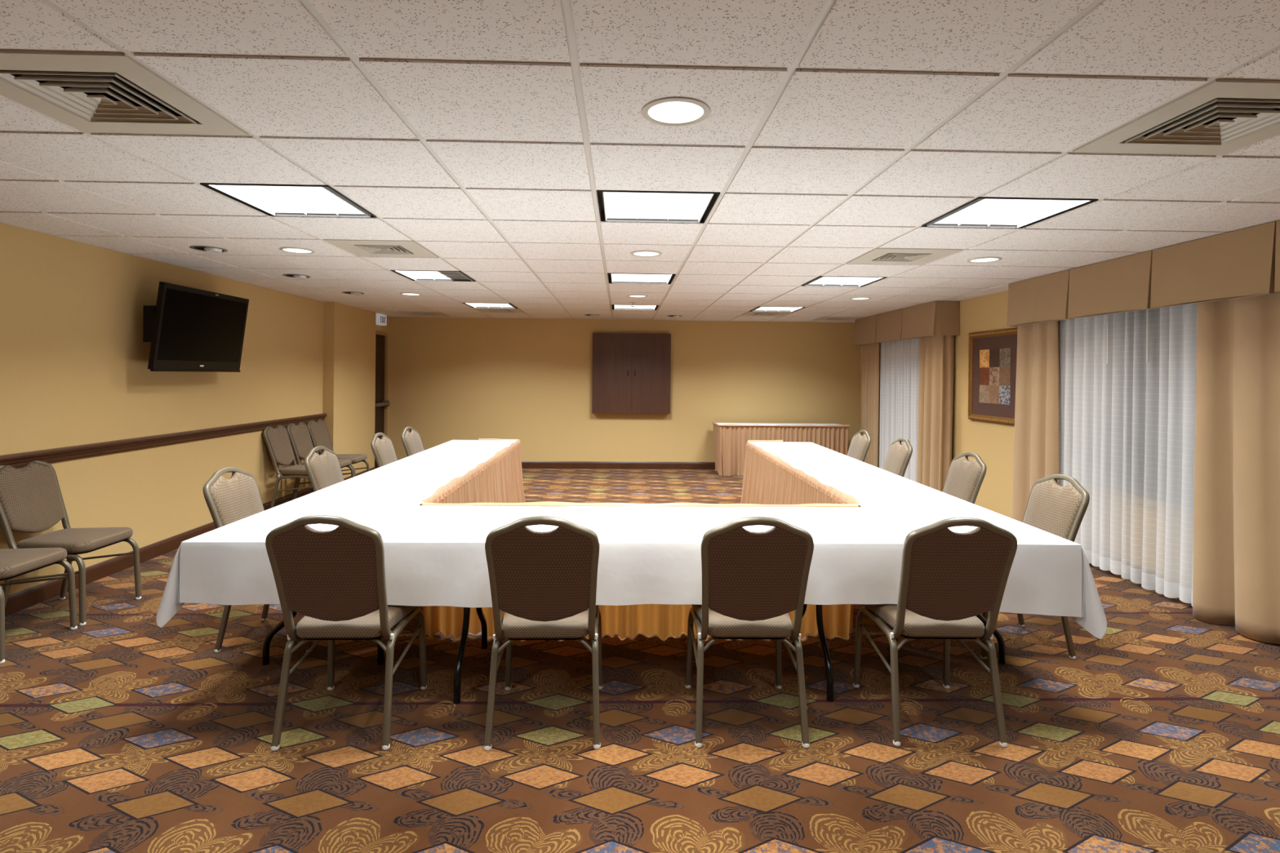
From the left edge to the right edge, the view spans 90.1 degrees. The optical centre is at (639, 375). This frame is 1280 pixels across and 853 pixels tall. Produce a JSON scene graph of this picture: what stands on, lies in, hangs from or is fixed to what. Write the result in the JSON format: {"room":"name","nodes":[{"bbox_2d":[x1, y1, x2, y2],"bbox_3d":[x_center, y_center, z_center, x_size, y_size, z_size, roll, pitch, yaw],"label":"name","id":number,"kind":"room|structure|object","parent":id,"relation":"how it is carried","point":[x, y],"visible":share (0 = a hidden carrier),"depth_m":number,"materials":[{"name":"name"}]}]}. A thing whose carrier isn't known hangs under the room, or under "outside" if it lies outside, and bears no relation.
{"room":"conference room","nodes":[
{"label":"conference room","id":0,"kind":"room"},
{"bbox_2d":[0,178,389,595],"bbox_3d":[-3.788,0.065,3.939,0.277,2.732,11.900,1,0,-2],"label":"wall","id":1,"kind":"structure","parent":0,"point":[74,357],"depth_m":4.84,"materials":[{"name":"beige paint"}]},
{"bbox_2d":[4,487,312,616],"bbox_3d":[-3.752,1.377,2.925,0.014,0.112,9.868,1,0,-2],"label":"baseboard","id":2,"kind":"structure","parent":1,"relation":"attached to","point":[28,597],"depth_m":4.59,"materials":[{"name":"brown wood"}]},
{"bbox_2d":[0,413,326,468],"bbox_3d":[-3.726,0.517,2.925,0.048,0.088,9.868,1,0,-2],"label":"trim","id":3,"kind":"structure","parent":1,"relation":"attached to","point":[15,460],"depth_m":4.79,"materials":[{"name":"brown wood"}]},
{"bbox_2d":[142,281,248,372],"bbox_3d":[-3.658,-0.362,5.233,0.282,0.663,1.070,1,0,-2],"label":"television","id":4,"kind":"object","parent":1,"relation":"attached to","point":[188,329],"visible":1,"depth_m":5.09,"materials":[{"name":"black plastic"}]},
{"bbox_2d":[343,466,375,480],"bbox_3d":[-3.791,1.372,8.529,0.014,0.112,1.328,1,0,-2],"label":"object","id":5,"kind":"structure","parent":1,"relation":"attached to","point":[374,468],"depth_m":8.66,"materials":[{"name":"brown wood"}]},
{"bbox_2d":[375,313,386,325],"bbox_3d":[-3.814,-0.818,9.390,0.088,0.150,0.280,1,0,-2],"label":"exit sign","id":6,"kind":"object","parent":1,"relation":"attached to","point":[380,319],"visible":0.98,"depth_m":9.32,"materials":[{"name":"white plastic"}]},
{"bbox_2d":[374,330,390,468],"bbox_3d":[-3.858,0.386,9.355,0.131,2.080,0.930,1,0,-2],"label":"door","id":7,"kind":"structure","parent":1,"relation":"in","point":[382,403],"depth_m":9.62,"materials":[{"name":"brown wood"}]},
{"bbox_2d":[0,221,1008,322],"bbox_3d":[-0.051,-0.875,4.049,7.437,0.022,11.900,1,0,-2],"label":"trim","id":8,"kind":"structure","parent":1,"relation":"attached to","point":[0,221],"depth_m":5.85,"materials":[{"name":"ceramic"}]},
{"bbox_2d":[388,316,860,462],"bbox_3d":[-0.238,0.094,10.072,7.737,2.732,0.150,1,0,-2],"label":"wall","id":9,"kind":"structure","parent":0,"point":[528,380],"depth_m":9.98,"materials":[{"name":"beige paint"}]},
{"bbox_2d":[521,461,715,469],"bbox_3d":[-0.212,1.404,9.993,7.365,0.112,0.014,1,0,-2],"label":"baseboard","id":10,"kind":"structure","parent":9,"relation":"attached to","point":[525,464],"depth_m":9.98,"materials":[{"name":"brown wood"}]},
{"bbox_2d":[591,333,671,413],"bbox_3d":[-0.133,-0.033,9.938,1.212,1.243,0.120,1,0,-2],"label":"upper cabinet","id":11,"kind":"object","parent":9,"relation":"attached to","point":[632,371],"visible":1,"depth_m":9.88,"materials":[{"name":"brown wood"}]},
{"bbox_2d":[0,0,1279,322],"bbox_3d":[-0.049,-1.066,4.049,7.737,0.400,11.900,1,0,-2],"label":"ceiling","id":12,"kind":"structure","parent":0,"point":[485,135],"depth_m":2.38,"materials":[{"name":"tile"}]},
{"bbox_2d":[0,49,248,135],"bbox_3d":[-1.712,-0.927,2.035,0.585,0.105,0.585,1,0,-2],"label":"ceiling vent","id":13,"kind":"object","parent":12,"relation":"in","point":[98,92],"visible":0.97,"depth_m":2.02,"materials":[{"name":"metal"}]},
{"bbox_2d":[189,245,227,253],"bbox_3d":[-3.042,-0.883,4.511,0.224,0.022,0.224,1,0,-2],"label":"recessed light","id":14,"kind":"object","parent":12,"relation":"in","point":[203,248],"visible":1,"depth_m":4.48,"materials":[{"name":"metal"}]},
{"bbox_2d":[200,182,376,217],"bbox_3d":[-1.749,-0.915,3.254,0.585,0.071,0.585,1,0,-2],"label":"ceiling light","id":15,"kind":"object","parent":12,"relation":"attached to","point":[269,199],"visible":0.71,"depth_m":3.25,"materials":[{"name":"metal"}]},
{"bbox_2d":[217,185,364,213],"bbox_3d":[-1.749,-0.900,3.254,0.517,0.006,0.573,1,0,-2],"label":"diffuser","id":16,"kind":"object","parent":15,"relation":"attached to","point":[272,199],"depth_m":3.25,"materials":[{"name":"white plastic"}]},
{"bbox_2d":[282,273,310,279],"bbox_3d":[-3.084,-0.885,5.740,0.224,0.022,0.224,1,0,-2],"label":"recessed light","id":17,"kind":"object","parent":12,"relation":"in","point":[290,275],"visible":1,"depth_m":5.71,"materials":[{"name":"metal"}]},
{"bbox_2d":[279,247,315,253],"bbox_3d":[-2.427,-0.885,4.529,0.224,0.007,0.224,1,0,-2],"label":"recessed light","id":18,"kind":"object","parent":12,"relation":"in","point":[291,250],"visible":1,"depth_m":4.52,"materials":[{"name":"glass"}]},
{"bbox_2d":[342,291,364,295],"bbox_3d":[-3.109,-0.886,6.930,0.224,0.022,0.224,1,0,-2],"label":"recessed light","id":19,"kind":"object","parent":12,"relation":"in","point":[355,293],"visible":1,"depth_m":6.89,"materials":[{"name":"metal"}]},
{"bbox_2d":[323,239,439,257],"bbox_3d":[-1.785,-0.930,4.473,0.585,0.105,0.585,1,0,-2],"label":"ceiling vent","id":20,"kind":"object","parent":12,"relation":"in","point":[368,248],"visible":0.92,"depth_m":4.42,"materials":[{"name":"metal"}]},
{"bbox_2d":[400,292,422,295],"bbox_3d":[-2.500,-0.888,6.978,0.224,0.007,0.224,1,0,-2],"label":"recessed light","id":21,"kind":"object","parent":12,"relation":"in","point":[403,293],"visible":1,"depth_m":6.99,"materials":[{"name":"glass"}]},
{"bbox_2d":[396,311,449,315],"bbox_3d":[-3.148,-0.947,9.311,0.585,0.105,0.585,1,0,-2],"label":"ceiling vent","id":22,"kind":"object","parent":12,"relation":"in","point":[415,313],"visible":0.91,"depth_m":9.30,"materials":[{"name":"metal"}]},
{"bbox_2d":[390,270,475,281],"bbox_3d":[-1.821,-0.918,5.691,0.585,0.071,0.585,1,0,-2],"label":"ceiling light","id":23,"kind":"object","parent":12,"relation":"attached to","point":[414,275],"visible":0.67,"depth_m":5.75,"materials":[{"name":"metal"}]},
{"bbox_2d":[400,271,450,279],"bbox_3d":[-1.914,-0.903,5.689,0.331,0.006,0.573,1,0,-2],"label":"diffuser","id":24,"kind":"object","parent":23,"relation":"attached to","point":[411,274],"depth_m":5.72,"materials":[{"name":"white plastic"}]},
{"bbox_2d":[439,271,469,279],"bbox_3d":[-1.656,-0.901,5.696,0.186,0.006,0.573,1,0,-2],"label":"diffuser","id":25,"kind":"object","parent":23,"relation":"attached to","point":[451,275],"depth_m":5.74,"materials":[{"name":"white plastic"}]},
{"bbox_2d":[462,302,517,308],"bbox_3d":[-1.893,-0.921,8.129,0.585,0.071,0.585,1,0,-2],"label":"ceiling light","id":26,"kind":"object","parent":12,"relation":"attached to","point":[488,305],"visible":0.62,"depth_m":8.21,"materials":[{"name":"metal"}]},
{"bbox_2d":[468,302,512,306],"bbox_3d":[-1.893,-0.905,8.129,0.517,0.006,0.573,1,0,-2],"label":"diffuser","id":27,"kind":"object","parent":26,"relation":"attached to","point":[472,304],"depth_m":8.16,"materials":[{"name":"white plastic"}]},
{"bbox_2d":[473,307,524,312],"bbox_3d":[-1.911,-0.934,8.738,0.585,0.105,0.585,1,0,-2],"label":"ceiling vent","id":28,"kind":"object","parent":12,"relation":"in","point":[482,309],"visible":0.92,"depth_m":8.71,"materials":[{"name":"metal"}]},
{"bbox_2d":[583,314,599,316],"bbox_3d":[-0.696,-0.865,9.232,0.224,0.022,0.224,1,0,-2],"label":"recessed light","id":29,"kind":"object","parent":12,"relation":"in","point":[591,315],"visible":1,"depth_m":9.20,"materials":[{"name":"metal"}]},
{"bbox_2d":[611,304,658,310],"bbox_3d":[-0.065,-0.904,8.183,0.585,0.071,0.585,1,0,-2],"label":"ceiling light","id":30,"kind":"object","parent":12,"relation":"attached to","point":[620,307],"visible":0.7,"depth_m":8.29,"materials":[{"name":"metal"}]},
{"bbox_2d":[614,305,655,308],"bbox_3d":[-0.066,-0.888,8.183,0.517,0.006,0.573,1,0,-2],"label":"diffuser","id":31,"kind":"object","parent":30,"relation":"attached to","point":[615,306],"depth_m":8.25,"materials":[{"name":"white plastic"}]},
{"bbox_2d":[626,294,647,297],"bbox_3d":[-0.028,-0.864,6.961,0.224,0.007,0.224,1,0,-2],"label":"recessed light","id":32,"kind":"object","parent":12,"relation":"in","point":[628,295],"visible":1,"depth_m":6.95,"materials":[{"name":"glass"}]},
{"bbox_2d":[607,272,675,284],"bbox_3d":[0.007,-0.901,5.746,0.585,0.071,0.585,1,0,-2],"label":"ceiling light","id":33,"kind":"object","parent":12,"relation":"attached to","point":[630,278],"visible":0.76,"depth_m":5.83,"materials":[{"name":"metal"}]},
{"bbox_2d":[611,273,671,282],"bbox_3d":[0.007,-0.886,5.746,0.517,0.006,0.573,1,0,-2],"label":"diffuser","id":34,"kind":"object","parent":33,"relation":"attached to","point":[615,277],"depth_m":5.78,"materials":[{"name":"white plastic"}]},
{"bbox_2d":[630,250,662,257],"bbox_3d":[0.045,-0.862,4.527,0.224,0.007,0.224,1,0,-2],"label":"recessed light","id":35,"kind":"object","parent":12,"relation":"in","point":[637,253],"visible":1,"depth_m":4.52,"materials":[{"name":"glass"}]},
{"bbox_2d":[596,190,719,222],"bbox_3d":[0.079,-0.898,3.308,0.585,0.071,0.585,1,0,-2],"label":"ceiling light","id":36,"kind":"object","parent":12,"relation":"attached to","point":[618,206],"visible":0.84,"depth_m":3.31,"materials":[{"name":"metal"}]},
{"bbox_2d":[667,315,682,317],"bbox_3d":[0.503,-0.854,9.268,0.224,0.022,0.224,1,0,-2],"label":"recessed light","id":37,"kind":"object","parent":12,"relation":"in","point":[673,316],"visible":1,"depth_m":9.22,"materials":[{"name":"metal"}]},
{"bbox_2d":[641,96,710,126],"bbox_3d":[0.117,-0.859,2.090,0.224,0.007,0.224,1,0,-2],"label":"recessed light","id":38,"kind":"object","parent":12,"relation":"in","point":[677,111],"visible":1,"depth_m":2.08,"materials":[{"name":"glass"}]},
{"bbox_2d":[741,311,792,315],"bbox_3d":[1.744,-0.900,8.847,0.585,0.105,0.585,1,0,-2],"label":"ceiling vent","id":39,"kind":"object","parent":12,"relation":"in","point":[748,313],"visible":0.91,"depth_m":8.82,"materials":[{"name":"metal"}]},
{"bbox_2d":[750,306,805,311],"bbox_3d":[1.762,-0.887,8.237,0.585,0.071,0.585,1,0,-2],"label":"ceiling light","id":40,"kind":"object","parent":12,"relation":"attached to","point":[760,308],"visible":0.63,"depth_m":8.33,"materials":[{"name":"plastic"}]},
{"bbox_2d":[755,306,799,310],"bbox_3d":[1.762,-0.871,8.237,0.517,0.006,0.573,1,0,-2],"label":"diffuser","id":41,"kind":"object","parent":40,"relation":"attached to","point":[757,308],"depth_m":8.24,"materials":[{"name":"white plastic"}]},
{"bbox_2d":[813,316,865,320],"bbox_3d":[2.945,-0.889,9.492,0.585,0.105,0.585,1,0,-2],"label":"ceiling vent","id":42,"kind":"object","parent":12,"relation":"in","point":[823,318],"visible":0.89,"depth_m":9.45,"materials":[{"name":"metal"}]},
{"bbox_2d":[800,275,887,286],"bbox_3d":[1.835,-0.884,5.800,0.585,0.071,0.585,1,0,-2],"label":"ceiling light","id":43,"kind":"object","parent":12,"relation":"attached to","point":[820,281],"visible":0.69,"depth_m":5.86,"materials":[{"name":"plastic"}]},
{"bbox_2d":[809,276,876,284],"bbox_3d":[1.835,-0.869,5.800,0.517,0.006,0.573,1,0,-2],"label":"diffuser","id":44,"kind":"object","parent":43,"relation":"attached to","point":[821,280],"depth_m":5.83,"materials":[{"name":"white plastic"}]},
{"bbox_2d":[849,297,871,300],"bbox_3d":[2.412,-0.842,6.994,0.224,0.007,0.224,1,0,-2],"label":"recessed light","id":45,"kind":"object","parent":12,"relation":"in","point":[853,298],"visible":1,"depth_m":6.98,"materials":[{"name":"glass"}]},
{"bbox_2d":[846,247,963,264],"bbox_3d":[1.871,-0.896,4.581,0.585,0.105,0.585,1,0,-2],"label":"ceiling vent","id":46,"kind":"object","parent":12,"relation":"in","point":[878,255],"visible":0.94,"depth_m":4.54,"materials":[{"name":"metal"}]},
{"bbox_2d":[966,257,1001,262],"bbox_3d":[2.501,-0.839,4.645,0.224,0.007,0.224,1,0,-2],"label":"recessed light","id":47,"kind":"object","parent":12,"relation":"in","point":[980,260],"visible":1,"depth_m":4.65,"materials":[{"name":"glass"}]},
{"bbox_2d":[921,195,1097,228],"bbox_3d":[1.907,-0.881,3.362,0.585,0.071,0.585,1,0,-2],"label":"ceiling light","id":48,"kind":"object","parent":12,"relation":"attached to","point":[980,211],"visible":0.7,"depth_m":3.36,"materials":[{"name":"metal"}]},
{"bbox_2d":[934,198,1079,225],"bbox_3d":[1.907,-0.866,3.362,0.517,0.006,0.573,1,0,-2],"label":"diffuser","id":49,"kind":"object","parent":48,"relation":"attached to","point":[981,211],"depth_m":3.35,"materials":[{"name":"white plastic"}]},
{"bbox_2d":[1072,79,1279,155],"bbox_3d":[1.944,-0.893,2.144,0.585,0.105,0.585,1,0,-2],"label":"ceiling vent","id":50,"kind":"object","parent":12,"relation":"in","point":[1219,117],"visible":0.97,"depth_m":2.17,"materials":[{"name":"metal"}]},
{"bbox_2d":[0,468,1279,852],"bbox_3d":[-0.073,1.516,4.051,7.837,0.100,12.300,1,0,-2],"label":"floor","id":51,"kind":"structure","parent":0,"point":[121,731],"depth_m":2.58,"materials":[{"name":"carpet"}]},
{"bbox_2d":[0,547,77,663],"bbox_3d":[-3.485,0.967,3.399,0.607,0.934,0.456,1,0,-2],"label":"banquet chair","id":52,"kind":"object","parent":51,"relation":"on","point":[14,562],"visible":1,"depth_m":3.45,"materials":[{"name":"brown metal"}]},
{"bbox_2d":[0,460,141,626],"bbox_3d":[-3.499,0.967,3.884,0.607,0.934,0.456,1,0,-2],"label":"banquet chair","id":53,"kind":"object","parent":51,"relation":"on","point":[32,501],"visible":0.84,"depth_m":3.83,"materials":[{"name":"beige fabric"}]},
{"bbox_2d":[202,466,312,653],"bbox_3d":[-2.024,0.981,3.563,0.607,0.934,0.456,1,0,-1],"label":"banquet chair","id":54,"kind":"object","parent":51,"relation":"on","point":[236,498],"visible":0.38,"depth_m":3.48,"materials":[{"name":"beige fabric"}]},
{"bbox_2d":[262,424,312,508],"bbox_3d":[-3.583,0.964,6.730,0.607,0.934,0.456,1,0,-2],"label":"banquet chair","id":55,"kind":"object","parent":51,"relation":"on","point":[277,442],"visible":0.74,"depth_m":6.60,"materials":[{"name":"beige fabric"}]},
{"bbox_2d":[285,422,354,499],"bbox_3d":[-3.597,0.963,7.184,0.607,0.934,0.456,1,0,-2],"label":"banquet chair","id":56,"kind":"object","parent":51,"relation":"on","point":[299,434],"visible":0.45,"depth_m":7.12,"materials":[{"name":"beige fabric"}]},
{"bbox_2d":[304,445,344,492],"bbox_3d":[-2.043,0.980,4.614,0.607,0.934,0.456,1,0,-1],"label":"banquet chair","id":57,"kind":"object","parent":51,"relation":"on","point":[323,470],"visible":0.38,"depth_m":4.54,"materials":[{"name":"beige fabric"}]},
{"bbox_2d":[306,418,369,476],"bbox_3d":[-3.610,0.963,7.639,0.607,0.934,0.456,1,0,-2],"label":"banquet chair","id":58,"kind":"object","parent":51,"relation":"on","point":[318,432],"visible":0.48,"depth_m":7.60,"materials":[{"name":"beige fabric"}]},
{"bbox_2d":[262,502,423,665],"bbox_3d":[-1.605,1.085,3.675,0.710,0.735,1.830,1,0,-2],"label":"folding table","id":59,"kind":"object","parent":51,"relation":"on","point":[265,660],"visible":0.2,"depth_m":3.20,"materials":[{"name":"metal"}]},
{"bbox_2d":[265,515,426,751],"bbox_3d":[-1.207,0.989,2.680,0.456,0.934,0.607,1,0,-2],"label":"banquet chair","id":60,"kind":"object","parent":51,"relation":"on","point":[335,578],"visible":0.99,"depth_m":2.49,"materials":[{"name":"brown fabric"}]},
{"bbox_2d":[370,432,397,467],"bbox_3d":[-2.051,0.979,5.712,0.607,0.934,0.456,1,0,-2],"label":"banquet chair","id":61,"kind":"object","parent":51,"relation":"on","point":[383,449],"visible":0.37,"depth_m":5.62,"materials":[{"name":"beige fabric"}]},
{"bbox_2d":[400,426,423,457],"bbox_3d":[-2.030,0.979,6.365,0.607,0.934,0.456,1,0,0],"label":"banquet chair","id":62,"kind":"object","parent":51,"relation":"on","point":[411,441],"visible":0.3,"depth_m":6.28,"materials":[{"name":"beige fabric"}]},
{"bbox_2d":[484,515,603,751],"bbox_3d":[-0.386,0.997,2.698,0.456,0.934,0.607,1,0,-2],"label":"banquet chair","id":63,"kind":"object","parent":51,"relation":"on","point":[544,584],"visible":1,"depth_m":2.50,"materials":[{"name":"brown fabric"}]},
{"bbox_2d":[453,604,833,704],"bbox_3d":[0.018,1.100,3.163,2.440,0.735,0.720,1,0,-2],"label":"folding table","id":64,"kind":"object","parent":51,"relation":"on","point":[457,677],"visible":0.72,"depth_m":2.96,"materials":[{"name":"metal"}]},
{"bbox_2d":[422,501,858,639],"bbox_3d":[0.009,1.081,3.584,2.420,0.761,0.105,1,0,-2],"label":"table skirt","id":65,"kind":"object","parent":64,"relation":"attached to","point":[664,620],"visible":0.25,"depth_m":3.58,"materials":[{"name":"beige fabric"}]},
{"bbox_2d":[377,505,908,607],"bbox_3d":[0.024,0.861,3.140,2.464,0.268,0.816,1,0,-2],"label":"tablecloth","id":66,"kind":"object","parent":64,"relation":"on","point":[435,555],"visible":0.65,"depth_m":2.79,"materials":[{"name":"white fabric"}]},
{"bbox_2d":[684,515,813,748],"bbox_3d":[0.448,1.005,2.725,0.456,0.934,0.607,1,0,-1],"label":"banquet chair","id":67,"kind":"object","parent":51,"relation":"on","point":[752,581],"visible":0.99,"depth_m":2.53,"materials":[{"name":"brown fabric"}]},
{"bbox_2d":[847,430,871,462],"bbox_3d":[1.981,1.016,6.463,0.607,0.934,0.456,1,0,-2],"label":"banquet chair","id":68,"kind":"object","parent":51,"relation":"on","point":[860,445],"visible":0.32,"depth_m":6.39,"materials":[{"name":"beige fabric"}]},
{"bbox_2d":[882,438,912,477],"bbox_3d":[2.045,1.018,5.653,0.607,0.934,0.456,1,0,0],"label":"banquet chair","id":69,"kind":"object","parent":51,"relation":"on","point":[899,455],"visible":0.39,"depth_m":5.58,"materials":[{"name":"beige fabric"}]},
{"bbox_2d":[857,504,1005,664],"bbox_3d":[1.579,1.114,3.750,0.640,0.735,1.830,1,0,-1],"label":"folding table","id":70,"kind":"object","parent":51,"relation":"on","point":[1002,650],"visible":0.13,"depth_m":3.29,"materials":[{"name":"metal"}]},
{"bbox_2d":[853,516,1017,747],"bbox_3d":[1.245,1.012,2.745,0.456,0.934,0.607,1,0,0],"label":"banquet chair","id":71,"kind":"object","parent":51,"relation":"on","point":[948,579],"visible":0.98,"depth_m":2.55,"materials":[{"name":"brown fabric"}]},
{"bbox_2d":[942,452,986,504],"bbox_3d":[2.106,1.019,4.605,0.607,0.934,0.456,1,0,-1],"label":"banquet chair","id":72,"kind":"object","parent":51,"relation":"on","point":[965,477],"visible":0.41,"depth_m":4.55,"materials":[{"name":"beige fabric"}]},
{"bbox_2d":[980,474,1089,659],"bbox_3d":[2.087,1.020,3.570,0.607,0.934,0.456,1,0,-2],"label":"banquet chair","id":73,"kind":"object","parent":51,"relation":"on","point":[1052,508],"visible":0.46,"depth_m":3.50,"materials":[{"name":"beige fabric"}]},
{"bbox_3d":[2.105,1.116,9.633,1.840,0.733,0.599,1,0,-2],"label":"folding table","id":74,"kind":"object","parent":51,"relation":"on","visible":0},
{"bbox_2d":[715,422,840,425],"bbox_3d":[2.103,0.743,9.637,1.900,0.004,0.590,1,0,-2],"label":"tablecloth","id":75,"kind":"object","parent":74,"relation":"on","point":[741,424],"visible":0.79,"depth_m":9.72,"materials":[{"name":"white fabric"}]},
{"bbox_2d":[711,421,849,475],"bbox_3d":[2.100,1.096,9.626,1.966,0.760,0.624,1,0,-2],"label":"table skirt","id":76,"kind":"object","parent":74,"relation":"attached to","point":[730,441],"visible":0.63,"depth_m":9.35,"materials":[{"name":"beige fabric"}]},
{"bbox_2d":[859,200,1277,518],"bbox_3d":[3.732,0.136,4.163,0.150,2.732,11.900,1,0,-2],"label":"wall","id":77,"kind":"structure","parent":0,"point":[993,442],"depth_m":6.65,"materials":[{"name":"beige paint"}]},
{"bbox_2d":[853,301,959,345],"bbox_3d":[3.388,-0.640,8.373,0.291,0.385,2.513,1,0,-2],"label":"window valance","id":78,"kind":"object","parent":77,"relation":"attached to","point":[933,318],"visible":1,"depth_m":7.71,"materials":[{"name":"beige fabric"}]},
{"bbox_2d":[861,342,879,467],"bbox_3d":[3.334,0.367,9.284,0.095,2.245,0.590,1,0,-2],"label":"panel","id":79,"kind":"object","parent":78,"relation":"hanging from","point":[870,352],"visible":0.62,"depth_m":9.14,"materials":[{"name":"beige fabric"}]},
{"bbox_2d":[879,337,919,482],"bbox_3d":[3.420,0.361,8.358,0.068,2.231,1.360,1,0,-2],"label":"sheer curtain","id":80,"kind":"object","parent":78,"relation":"hanging from","point":[900,359],"visible":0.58,"depth_m":8.38,"materials":[{"name":"white fabric"}]},
{"bbox_2d":[916,335,954,492],"bbox_3d":[3.388,0.369,7.460,0.171,2.246,0.567,1,0,-14],"label":"curtain","id":81,"kind":"object","parent":77,"relation":"hanging from","point":[936,353],"visible":0.74,"depth_m":7.32,"materials":[{"name":"beige fabric"}]},
{"bbox_2d":[967,327,1017,425],"bbox_3d":[3.568,0.008,6.449,0.043,0.930,0.920,1,0,-2],"label":"framed picture","id":82,"kind":"object","parent":77,"relation":"attached to","point":[992,354],"visible":0.8,"depth_m":6.47},
{"bbox_2d":[979,347,1010,404],"bbox_3d":[3.575,0.008,6.449,0.002,0.550,0.530,1,0,-2],"label":"art print","id":83,"kind":"object","parent":82,"relation":"attached to","point":[994,362],"depth_m":6.44},
{"bbox_2d":[1006,220,1279,326],"bbox_3d":[3.511,-0.636,4.218,0.291,0.385,3.226,1,0,-2],"label":"window valance","id":84,"kind":"object","parent":77,"relation":"attached to","point":[1242,263],"visible":0.99,"depth_m":4.14,"materials":[{"name":"beige fabric"}]},
{"bbox_2d":[1012,320,1059,522],"bbox_3d":[3.448,0.370,5.609,0.094,2.244,0.637,1,0,2],"label":"curtain","id":85,"kind":"object","parent":84,"relation":"hanging from","point":[1037,406],"visible":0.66,"depth_m":5.52,"materials":[{"name":"beige fabric"}]},
{"bbox_2d":[1058,309,1146,583],"bbox_3d":[3.527,0.365,4.920,0.078,2.231,0.846,1,0,-2],"label":"sheer curtain","id":86,"kind":"object","parent":84,"relation":"hanging from","point":[1102,404],"visible":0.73,"depth_m":4.81,"materials":[{"name":"white fabric"}]},
{"bbox_2d":[1106,314,1108,363],"bbox_3d":[3.486,-0.396,4.765,0.014,0.610,0.009,1,0,-2],"label":"wand","id":87,"kind":"object","parent":86,"relation":"hanging from","point":[1107,314],"visible":0.65,"depth_m":4.76,"materials":[{"name":"plastic"}]},
{"bbox_2d":[1141,303,1196,606],"bbox_3d":[3.543,0.365,4.208,0.079,2.231,0.525,1,0,-2],"label":"sheer curtain","id":88,"kind":"object","parent":84,"relation":"hanging from","point":[1171,367],"visible":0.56,"depth_m":4.24,"materials":[{"name":"white fabric"}]},
{"bbox_2d":[1146,309,1148,362],"bbox_3d":[3.497,-0.396,4.405,0.014,0.610,0.009,1,0,-2],"label":"wand","id":89,"kind":"object","parent":88,"relation":"hanging from","point":[1147,344],"visible":0.65,"depth_m":4.40,"materials":[{"name":"plastic"}]},
{"bbox_2d":[1192,292,1279,644],"bbox_3d":[3.509,0.373,3.403,0.148,2.246,1.136,1,0,-3],"label":"curtain","id":90,"kind":"object","parent":84,"relation":"hanging from","point":[1236,535],"visible":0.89,"depth_m":3.71,"materials":[{"name":"beige fabric"}]},
{"bbox_3d":[-1.658,1.082,5.785,0.700,0.735,2.340,1,0,-2],"label":"folding table","id":91,"kind":"object","parent":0,"visible":0},
{"bbox_2d":[155,440,515,627],"bbox_3d":[-1.677,0.882,4.831,0.841,0.346,4.306,1,0,-2],"label":"tablecloth","id":92,"kind":"object","parent":91,"relation":"on","point":[229,564],"visible":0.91,"depth_m":3.16,"materials":[{"name":"white fabric"}]},
{"bbox_2d":[421,438,525,630],"bbox_3d":[-1.441,1.066,5.340,0.556,0.760,3.519,1,0,-2],"label":"table skirt","id":93,"kind":"object","parent":91,"relation":"attached to","point":[499,479],"visible":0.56,"depth_m":5.38,"materials":[{"name":"beige fabric"}]},
{"bbox_3d":[1.561,1.112,5.870,0.660,0.735,2.340,1,0,-1],"label":"folding table","id":94,"kind":"object","parent":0,"visible":0},
{"bbox_2d":[740,440,859,504],"bbox_3d":[1.181,1.090,5.447,0.485,0.761,3.561,1,0,5],"label":"table skirt","id":95,"kind":"object","parent":94,"relation":"attached to","point":[768,479],"visible":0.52,"depth_m":5.53,"materials":[{"name":"beige fabric"}]},
{"bbox_2d":[748,441,1106,639],"bbox_3d":[1.594,0.937,4.914,0.791,0.394,4.340,1,0,-2],"label":"tablecloth","id":96,"kind":"object","parent":94,"relation":"on","point":[1050,574],"visible":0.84,"depth_m":3.15,"materials":[{"name":"white fabric"}]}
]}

